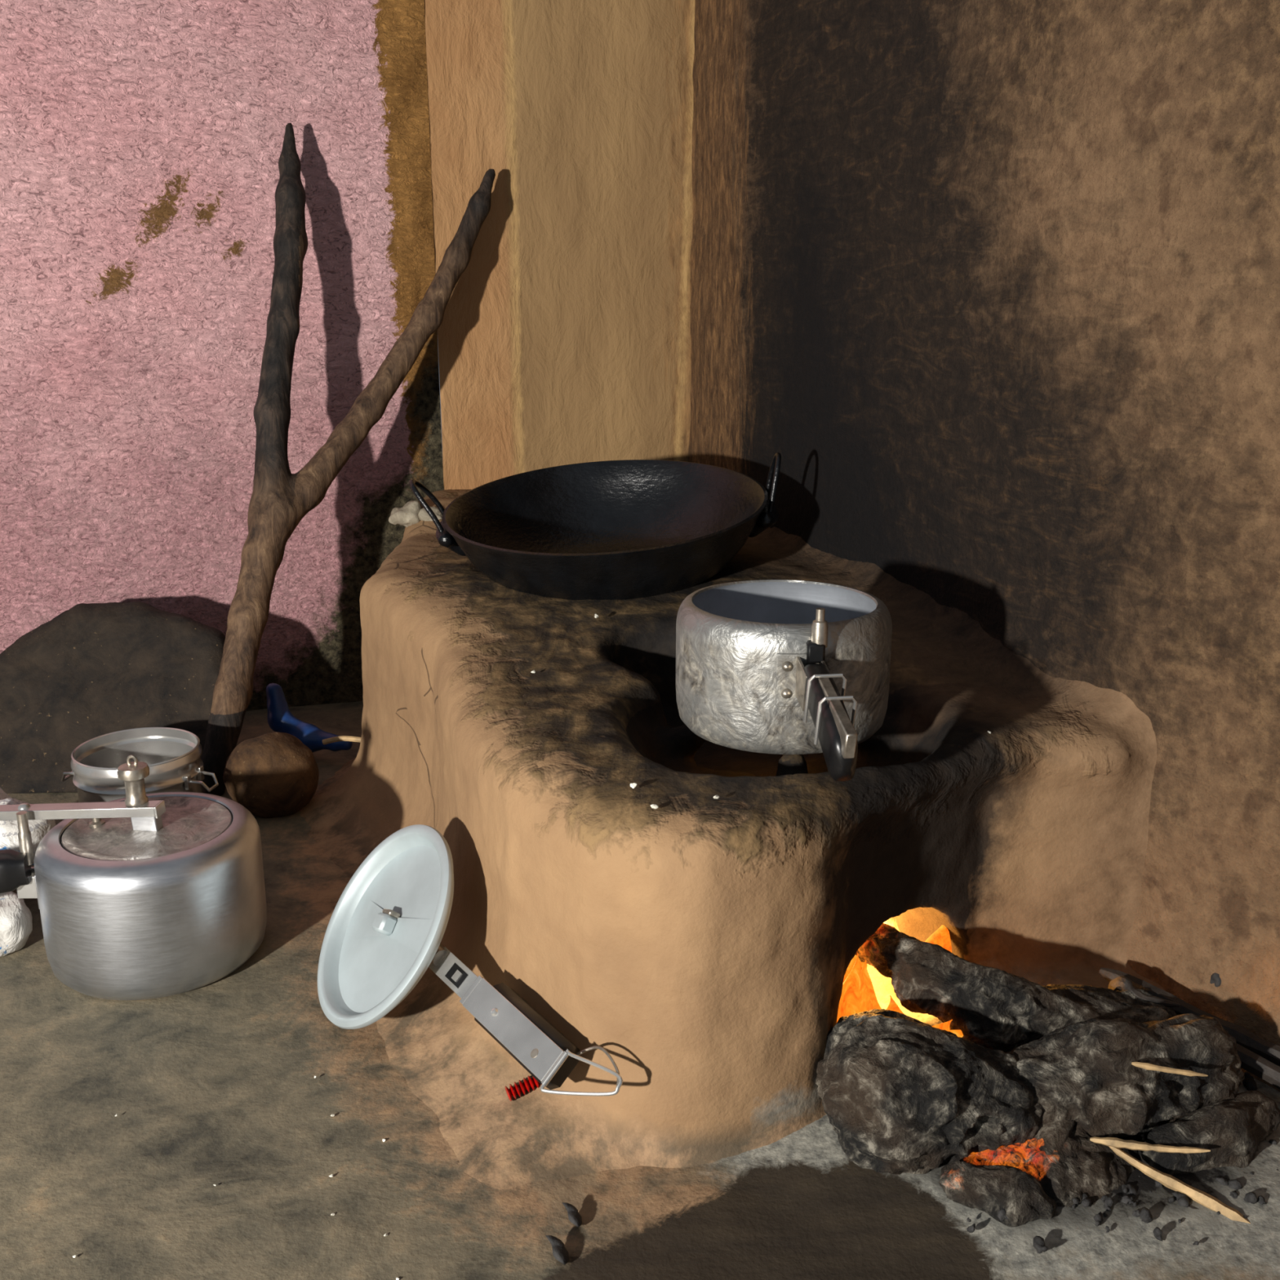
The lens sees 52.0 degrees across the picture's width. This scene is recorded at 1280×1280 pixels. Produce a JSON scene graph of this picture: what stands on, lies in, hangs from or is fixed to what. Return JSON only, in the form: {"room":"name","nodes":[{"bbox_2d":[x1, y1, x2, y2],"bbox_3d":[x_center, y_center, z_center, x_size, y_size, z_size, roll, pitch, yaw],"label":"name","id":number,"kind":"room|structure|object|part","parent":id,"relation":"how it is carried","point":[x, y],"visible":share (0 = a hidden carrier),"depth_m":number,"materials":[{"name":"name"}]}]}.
{"room":"traditional dwelling","nodes":[
{"label":"traditional dwelling","id":0,"kind":"room"},
{"bbox_2d":[0,0,694,711],"bbox_3d":[-0.611,-0.698,1.716,1.448,1.728,0.030,-5,16,-16],"label":"wall","id":1,"kind":"structure","parent":0,"point":[141,141],"depth_m":1.82,"materials":[{"name":"pink paint"}]},
{"bbox_2d":[0,701,1279,1279],"bbox_3d":[-0.205,0.359,1.002,2.490,0.017,2.440,0,16,0],"label":"floor","id":2,"kind":"structure","parent":0,"point":[215,1082],"depth_m":0.93,"materials":[{"name":"brown soil"}]},
{"bbox_2d":[0,787,55,956],"bbox_3d":[-0.666,0.222,1.306,0.145,0.114,0.221,-3,16,-9],"label":"plastic bag","id":3,"kind":"object","parent":2,"relation":"on","point":[15,917],"visible":0.43,"depth_m":1.25,"materials":[{"name":"white plastic"}]},
{"bbox_2d":[0,601,225,793],"bbox_3d":[-0.693,0.069,1.684,0.356,0.207,0.172,0,16,0],"label":"boulder","id":4,"kind":"object","parent":2,"relation":"on","point":[88,672],"visible":0.74,"depth_m":1.67,"materials":[{"name":"stone"}]},
{"bbox_2d":[0,755,266,999],"bbox_3d":[-0.529,0.202,1.220,0.348,0.199,0.197,0,16,0],"label":"pressure cooker","id":5,"kind":"object","parent":2,"relation":"on","point":[140,895],"visible":1,"depth_m":1.16,"materials":[{"name":"metal"}]},
{"bbox_3d":[-0.564,0.182,1.204,0.011,0.050,0.011,0,15,0],"label":"hinge post","id":6,"kind":"part","parent":5,"relation":"part of","materials":[{"name":"metal"}]},
{"bbox_3d":[-0.560,0.224,1.210,0.019,0.022,0.021,0,15,0],"label":"bracket arm","id":7,"kind":"part","parent":5,"relation":"part of","materials":[{"name":"metal"}]},
{"bbox_3d":[-0.454,0.175,1.213,0.149,0.008,0.149,0,15,0],"label":"lid","id":8,"kind":"part","parent":5,"relation":"part of","materials":[{"name":"metal"}]},
{"bbox_2d":[61,727,218,802],"bbox_3d":[-0.572,0.172,1.504,0.146,0.104,0.142,-10,19,-33],"label":"steel container","id":9,"kind":"object","parent":2,"relation":"on","point":[172,757],"visible":0.64,"depth_m":1.50,"materials":[{"name":"silver metal"}]},
{"bbox_3d":[-0.651,0.153,1.514,0.025,0.015,0.032,2,16,9],"label":"wire handle","id":10,"kind":"part","parent":9,"relation":"part of","materials":[{"name":"metal"}]},
{"bbox_3d":[-0.494,0.161,1.487,0.025,0.015,0.032,3,16,10],"label":"wire handle","id":11,"kind":"part","parent":9,"relation":"part of","materials":[{"name":"metal"}]},
{"bbox_2d":[222,732,319,817],"bbox_3d":[-0.441,0.161,1.567,0.110,0.103,0.096,0,16,0],"label":"round stone","id":12,"kind":"object","parent":2,"relation":"on","point":[272,775],"visible":0.97,"depth_m":1.53,"materials":[{"name":"brown stone"}]},
{"bbox_2d":[266,683,352,752],"bbox_3d":[-0.437,0.107,1.730,0.127,0.090,0.039,7,17,24],"label":"plastic bag","id":13,"kind":"object","parent":2,"relation":"on","point":[280,719],"visible":0.77,"depth_m":1.73,"materials":[{"name":"plastic"}]},
{"bbox_2d":[322,735,360,744],"bbox_3d":[-0.373,0.127,1.656,0.056,0.013,0.008,1,16,5],"label":"stick","id":14,"kind":"object","parent":13,"relation":"on","point":[343,738],"visible":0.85,"depth_m":1.65,"materials":[{"name":"brown wood"}]},
{"bbox_2d":[200,122,495,795],"bbox_3d":[-0.423,-0.264,1.753,0.157,0.813,0.554,12,19,36],"label":"branch","id":15,"kind":"object","parent":2,"relation":"on","point":[280,498],"visible":0.98,"depth_m":1.67,"materials":[{"name":"brown wood"}]},
{"bbox_2d":[317,824,622,1096],"bbox_3d":[-0.161,0.264,1.038,0.112,0.147,0.382,-10,19,-33],"label":"lid","id":16,"kind":"object","parent":2,"relation":"on","point":[386,927],"visible":1,"depth_m":1.10,"materials":[{"name":"metal"}]},
{"bbox_3d":[-0.218,0.241,1.118,0.131,0.147,0.166,0,15,0],"label":"lid plate","id":17,"kind":"part","parent":16,"relation":"part of","materials":[{"name":"metal"}]},
{"bbox_2d":[505,1075,542,1101],"bbox_3d":[-0.087,0.338,0.994,0.031,0.018,0.012,-6,17,-21],"label":"spring","id":18,"kind":"object","parent":16,"relation":"attached to","point":[531,1082],"visible":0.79,"depth_m":0.99,"materials":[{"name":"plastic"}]},
{"bbox_3d":[-0.029,0.301,0.937,0.012,0.015,0.053,-13,20,-40],"label":"wire arm","id":19,"kind":"part","parent":16,"relation":"part of","materials":[{"name":"metal"}]},
{"bbox_2d":[545,1235,568,1265],"bbox_3d":[-0.053,0.400,0.859,0.012,0.012,0.023,-6,17,-22],"label":"crumb","id":20,"kind":"object","parent":2,"relation":"on","point":[560,1253],"visible":1,"depth_m":0.86,"materials":[{"name":"grey stone"}]},
{"bbox_2d":[561,1202,582,1226],"bbox_3d":[-0.045,0.391,0.891,0.010,0.010,0.020,-6,17,-22],"label":"crumb","id":21,"kind":"object","parent":2,"relation":"on","point":[574,1216],"visible":1,"depth_m":0.89,"materials":[{"name":"grey"}]},
{"bbox_2d":[299,489,1165,1190],"bbox_3d":[0.004,0.063,1.478,0.902,0.396,1.526,-5,16,-19],"label":"stove","id":22,"kind":"object","parent":2,"relation":"on","point":[708,944],"visible":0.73,"depth_m":1.08,"materials":[{"name":"brown soil"}]},
{"bbox_2d":[388,500,422,527],"bbox_3d":[-0.323,-0.174,1.820,0.048,0.039,0.047,0,16,0],"label":"lump","id":23,"kind":"object","parent":22,"relation":"in","point":[406,516],"visible":0.93,"depth_m":1.80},
{"bbox_2d":[417,506,442,520],"bbox_3d":[-0.289,-0.170,1.821,0.037,0.032,0.035,0,16,0],"label":"lump","id":24,"kind":"object","parent":22,"relation":"in","point":[423,515],"visible":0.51,"depth_m":1.81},
{"bbox_2d":[409,452,781,599],"bbox_3d":[-0.041,-0.138,1.552,0.382,0.169,0.378,11,19,33],"label":"wok","id":25,"kind":"object","parent":22,"relation":"on","point":[626,529],"visible":0.99,"depth_m":1.64,"materials":[{"name":"black metal"}]},
{"bbox_3d":[-0.247,-0.156,1.546,0.041,0.068,0.058,-3,22,1],"label":"loop handle","id":26,"kind":"part","parent":25,"relation":"part of","materials":[{"name":"black metal"}]},
{"bbox_3d":[0.154,-0.182,1.542,0.019,0.078,0.059,0,16,0],"label":"loop handle","id":27,"kind":"part","parent":25,"relation":"part of","materials":[{"name":"black metal"}]},
{"bbox_2d":[630,782,636,788],"bbox_3d":[-0.005,0.107,0.969,0.007,0.004,0.004,13,20,40],"label":"grain","id":28,"kind":"object","parent":22,"relation":"on","point":[633,785],"visible":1,"depth_m":0.97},
{"bbox_2d":[650,804,658,808],"bbox_3d":[0.010,0.118,0.936,0.006,0.004,0.004,0,16,1],"label":"grain","id":29,"kind":"object","parent":22,"relation":"on","point":[653,806],"visible":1,"depth_m":0.94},
{"bbox_2d":[675,579,892,781],"bbox_3d":[0.121,0.028,1.058,0.181,0.126,0.300,0,16,0],"label":"cooking pot","id":30,"kind":"object","parent":22,"relation":"on","point":[764,666],"visible":1,"depth_m":1.05,"materials":[{"name":"metal"}]},
{"bbox_3d":[0.133,0.032,1.018,0.020,0.039,0.044,-2,16,-8],"label":"bracket arm","id":31,"kind":"part","parent":30,"relation":"part of","materials":[{"name":"metal"}]},
{"bbox_2d":[815,1008,1043,1174],"bbox_3d":[0.211,0.328,0.974,0.164,0.107,0.139,-2,16,-8],"label":"log","id":32,"kind":"object","parent":2,"relation":"on","point":[900,1093],"visible":0.96,"depth_m":0.92,"materials":[{"name":"brown wood"}]},
{"bbox_2d":[967,1223,975,1232],"bbox_3d":[0.220,0.391,0.872,0.005,0.006,0.005,4,16,13],"label":"crumb","id":33,"kind":"object","parent":2,"relation":"on","point":[971,1228],"visible":1,"depth_m":0.87,"materials":[{"name":"grey stone"}]},
{"bbox_2d":[938,1160,1057,1226],"bbox_3d":[0.245,0.378,0.901,0.077,0.037,0.040,9,18,31],"label":"log","id":34,"kind":"object","parent":2,"relation":"on","point":[989,1189],"visible":0.99,"depth_m":0.89,"materials":[{"name":"brown wood"}]},
{"bbox_2d":[997,1208,1005,1221],"bbox_3d":[0.243,0.387,0.882,0.006,0.009,0.006,-2,16,-6],"label":"crumb","id":35,"kind":"object","parent":2,"relation":"on","point":[1001,1213],"visible":1,"depth_m":0.88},
{"bbox_2d":[855,923,1180,1053],"bbox_3d":[0.296,0.293,1.054,0.268,0.098,0.109,4,16,14],"label":"log","id":36,"kind":"object","parent":2,"relation":"on","point":[993,1008],"depth_m":1.03,"materials":[{"name":"brown wood"}]},
{"bbox_2d":[836,924,963,1037],"bbox_3d":[0.213,0.271,1.077,0.116,0.110,0.136,0,16,0],"label":"flame","id":37,"kind":"object","parent":36,"relation":"on","point":[858,995],"visible":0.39,"depth_m":1.05,"materials":[{"name":"orange"}]},
{"bbox_3d":[0.405,0.289,1.061,0.058,0.027,0.014,14,21,40],"label":"bark strip","id":38,"kind":"part","parent":36,"relation":"part of","materials":[{"name":"grey wood"}]},
{"bbox_2d":[941,1122,1138,1207],"bbox_3d":[0.286,0.374,0.950,0.160,0.062,0.118,0,16,0],"label":"log","id":39,"kind":"object","parent":2,"relation":"on","point":[1082,1165],"visible":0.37,"depth_m":0.91,"materials":[{"name":"brown wood"}]},
{"bbox_2d":[1033,1106,1075,1177],"bbox_3d":[0.298,0.347,0.950,0.037,0.061,0.110,4,16,14],"label":"log","id":40,"kind":"object","parent":39,"relation":"on","point":[1055,1129],"visible":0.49,"depth_m":0.93,"materials":[{"name":"brown wood"}]},
{"bbox_2d":[1089,1137,1210,1153],"bbox_3d":[0.356,0.355,0.917,0.079,0.008,0.007,4,16,14],"label":"wood splinter","id":41,"kind":"object","parent":39,"relation":"on","point":[1118,1143],"visible":1,"depth_m":0.92,"materials":[{"name":"beige wood"}]},
{"bbox_2d":[1033,1235,1048,1253],"bbox_3d":[0.260,0.394,0.855,0.008,0.009,0.012,-1,16,-2],"label":"crumb","id":42,"kind":"object","parent":2,"relation":"on","point":[1038,1242],"visible":1,"depth_m":0.85,"materials":[{"name":"grey stone"}]},
{"bbox_2d":[1071,1197,1079,1204],"bbox_3d":[0.297,0.383,0.896,0.005,0.006,0.006,9,18,30],"label":"crumb","id":43,"kind":"object","parent":2,"relation":"on","point":[1075,1201],"visible":1,"depth_m":0.89,"materials":[{"name":"grey stone"}]},
{"bbox_2d":[1081,1192,1088,1199],"bbox_3d":[0.305,0.384,0.898,0.006,0.009,0.006,-13,20,-38],"label":"crumb","id":44,"kind":"object","parent":2,"relation":"on","point":[1084,1195],"visible":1,"depth_m":0.90,"materials":[{"name":"grey stone"}]},
{"bbox_2d":[1081,1198,1091,1207],"bbox_3d":[0.304,0.384,0.894,0.008,0.008,0.005,-12,20,-38],"label":"crumb","id":45,"kind":"object","parent":2,"relation":"on","point":[1086,1202],"visible":1,"depth_m":0.89,"materials":[{"name":"grey stone"}]},
{"bbox_2d":[1093,1211,1102,1222],"bbox_3d":[0.308,0.387,0.880,0.009,0.007,0.006,-11,19,-34],"label":"crumb","id":46,"kind":"object","parent":2,"relation":"on","point":[1099,1216],"visible":1,"depth_m":0.88,"materials":[{"name":"grey stone"}]},
{"bbox_2d":[1101,1195,1107,1202],"bbox_3d":[0.318,0.383,0.899,0.005,0.005,0.004,-8,17,-26],"label":"crumb","id":47,"kind":"object","parent":2,"relation":"on","point":[1104,1197],"visible":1,"depth_m":0.90,"materials":[{"name":"grey stone"}]},
{"bbox_2d":[1105,1226,1110,1232],"bbox_3d":[0.310,0.391,0.871,0.003,0.003,0.004,0,16,-2],"label":"crumb","id":48,"kind":"object","parent":2,"relation":"on","point":[1107,1228],"visible":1,"depth_m":0.87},
{"bbox_2d":[1103,1196,1113,1211],"bbox_3d":[0.319,0.383,0.893,0.006,0.007,0.008,12,20,37],"label":"crumb","id":49,"kind":"object","parent":2,"relation":"on","point":[1108,1202],"visible":1,"depth_m":0.89,"materials":[{"name":"grey stone"}]},
{"bbox_2d":[1005,1013,1244,1138],"bbox_3d":[0.356,0.324,0.972,0.200,0.096,0.100,-3,16,-11],"label":"log","id":50,"kind":"object","parent":2,"relation":"on","point":[1086,1068],"visible":0.78,"depth_m":0.95,"materials":[{"name":"brown wood"}]},
{"bbox_2d":[1131,1062,1208,1076],"bbox_3d":[0.378,0.306,0.934,0.055,0.012,0.006,0,16,0],"label":"wood splinter","id":51,"kind":"object","parent":50,"relation":"on","point":[1148,1066],"visible":1,"depth_m":0.93,"materials":[{"name":"beige wood"}]},
{"bbox_2d":[1120,1195,1132,1204],"bbox_3d":[0.333,0.384,0.898,0.007,0.008,0.006,5,16,19],"label":"crumb","id":52,"kind":"object","parent":2,"relation":"on","point":[1126,1199],"visible":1,"depth_m":0.90,"materials":[{"name":"grey stone"}]},
{"bbox_2d":[1121,1183,1137,1194],"bbox_3d":[0.338,0.380,0.907,0.012,0.009,0.009,-3,16,-11],"label":"crumb","id":53,"kind":"object","parent":2,"relation":"on","point":[1129,1188],"visible":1,"depth_m":0.91,"materials":[{"name":"grey stone"}]},
{"bbox_2d":[1132,1210,1137,1216],"bbox_3d":[0.334,0.387,0.886,0.004,0.005,0.003,-3,16,-12],"label":"crumb","id":54,"kind":"object","parent":2,"relation":"on","point":[1134,1213],"visible":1,"depth_m":0.89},
{"bbox_2d":[1135,1208,1140,1217],"bbox_3d":[0.336,0.386,0.886,0.004,0.004,0.005,7,17,25],"label":"crumb","id":55,"kind":"object","parent":2,"relation":"on","point":[1138,1211],"visible":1,"depth_m":0.88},
{"bbox_2d":[1138,1207,1152,1223],"bbox_3d":[0.340,0.386,0.880,0.011,0.011,0.008,-5,16,-18],"label":"crumb","id":56,"kind":"object","parent":2,"relation":"on","point":[1145,1215],"visible":1,"depth_m":0.88,"materials":[{"name":"grey stone"}]},
{"bbox_2d":[1152,1226,1162,1240],"bbox_3d":[0.341,0.391,0.865,0.005,0.009,0.006,-1,16,-2],"label":"crumb","id":57,"kind":"object","parent":2,"relation":"on","point":[1157,1233],"visible":1,"depth_m":0.86,"materials":[{"name":"grey stone"}]},
{"bbox_2d":[1155,1180,1163,1187],"bbox_3d":[0.361,0.378,0.911,0.006,0.009,0.006,4,16,13],"label":"crumb","id":58,"kind":"object","parent":2,"relation":"on","point":[1157,1184],"visible":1,"depth_m":0.91,"materials":[{"name":"grey stone"}]},
{"bbox_2d":[1168,1196,1174,1202],"bbox_3d":[0.363,0.383,0.897,0.004,0.006,0.004,2,16,8],"label":"crumb","id":59,"kind":"object","parent":2,"relation":"on","point":[1171,1199],"visible":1,"depth_m":0.90,"materials":[{"name":"grey stone"}]},
{"bbox_2d":[1108,1146,1250,1223],"bbox_3d":[0.369,0.375,0.902,0.095,0.025,0.010,11,19,33],"label":"wood splinter","id":60,"kind":"object","parent":2,"relation":"on","point":[1206,1200],"visible":1,"depth_m":0.90,"materials":[{"name":"beige wood"}]},
{"bbox_2d":[1171,1191,1190,1207],"bbox_3d":[0.370,0.383,0.897,0.008,0.008,0.012,-6,16,-19],"label":"crumb","id":61,"kind":"object","parent":2,"relation":"on","point":[1182,1199],"visible":1,"depth_m":0.90,"materials":[{"name":"grey stone"}]},
{"bbox_2d":[1173,1198,1198,1208],"bbox_3d":[0.388,0.391,0.883,0.058,0.009,0.006,13,20,39],"label":"twig","id":62,"kind":"object","parent":2,"relation":"on","point":[1189,1206],"visible":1,"depth_m":0.89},
{"bbox_2d":[1181,1178,1191,1186],"bbox_3d":[0.380,0.378,0.911,0.007,0.008,0.006,2,16,8],"label":"crumb","id":63,"kind":"object","parent":2,"relation":"on","point":[1184,1180],"visible":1,"depth_m":0.91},
{"bbox_2d":[1098,967,1279,1066],"bbox_3d":[0.492,0.319,1.024,0.272,0.051,0.019,12,19,36],"label":"stick","id":64,"kind":"object","parent":2,"relation":"on","point":[1270,1051],"visible":0.69,"depth_m":1.04,"materials":[{"name":"wood"}]},
{"bbox_2d":[1137,1090,1279,1175],"bbox_3d":[0.416,0.358,0.945,0.128,0.050,0.047,-7,17,-25],"label":"log","id":65,"kind":"object","parent":2,"relation":"on","point":[1233,1130],"visible":0.95,"depth_m":0.93,"materials":[{"name":"brown wood"}]},
{"bbox_2d":[1215,1176,1228,1185],"bbox_3d":[0.405,0.378,0.914,0.008,0.009,0.012,-9,18,-31],"label":"crumb","id":66,"kind":"object","parent":2,"relation":"on","point":[1222,1180],"visible":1,"depth_m":0.91,"materials":[{"name":"grey stone"}]},
{"bbox_2d":[1173,1014,1279,1089],"bbox_3d":[0.507,0.339,0.981,0.239,0.049,0.018,13,20,38],"label":"stick","id":67,"kind":"object","parent":2,"relation":"on","point":[1251,1062],"visible":0.39,"depth_m":1.00,"materials":[{"name":"grey wood"}]},
{"bbox_2d":[1229,1190,1237,1198],"bbox_3d":[0.407,0.383,0.901,0.006,0.007,0.008,-1,16,-4],"label":"crumb","id":68,"kind":"object","parent":2,"relation":"on","point":[1232,1195],"visible":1,"depth_m":0.90,"materials":[{"name":"grey stone"}]},
{"bbox_2d":[1230,1191,1238,1196],"bbox_3d":[0.408,0.382,0.903,0.004,0.006,0.006,-9,18,-30],"label":"crumb","id":69,"kind":"object","parent":68,"relation":"on","point":[1235,1193],"visible":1,"depth_m":0.90,"materials":[{"name":"grey stone"}]},
{"bbox_2d":[1225,1177,1242,1190],"bbox_3d":[0.410,0.378,0.910,0.013,0.009,0.008,15,21,42],"label":"crumb","id":70,"kind":"object","parent":2,"relation":"on","point":[1236,1184],"visible":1,"depth_m":0.91,"materials":[{"name":"grey stone"}]},
{"bbox_2d":[1244,1191,1257,1204],"bbox_3d":[0.417,0.382,0.895,0.008,0.013,0.008,14,21,40],"label":"crumb","id":71,"kind":"object","parent":2,"relation":"on","point":[1251,1197],"visible":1,"depth_m":0.89,"materials":[{"name":"grey stone"}]},
{"bbox_2d":[1257,1195,1266,1204],"bbox_3d":[0.424,0.382,0.895,0.008,0.008,0.006,-3,16,-11],"label":"crumb","id":72,"kind":"object","parent":2,"relation":"on","point":[1261,1200],"visible":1,"depth_m":0.89,"materials":[{"name":"grey stone"}]},
{"bbox_2d":[1264,1139,1277,1144],"bbox_3d":[0.459,0.366,0.957,0.005,0.007,0.009,-11,19,-35],"label":"crumb","id":73,"kind":"object","parent":2,"relation":"on","point":[1271,1141],"visible":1,"depth_m":0.95,"materials":[{"name":"grey stone"}]},
{"bbox_2d":[688,0,1279,1091],"bbox_3d":[0.466,-0.496,0.987,0.167,1.728,2.060,-8,17,-26],"label":"wall","id":74,"kind":"structure","parent":0,"point":[993,286],"depth_m":1.15,"materials":[{"name":"brown paint"}]},
{"bbox_2d":[1209,973,1221,986],"bbox_3d":[0.475,0.278,1.076,0.016,0.024,0.014,0,16,0],"label":"stain","id":75,"kind":"object","parent":74,"relation":"attached to","point":[1215,977],"visible":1,"depth_m":1.07,"materials":[{"name":"grey"}]}
]}

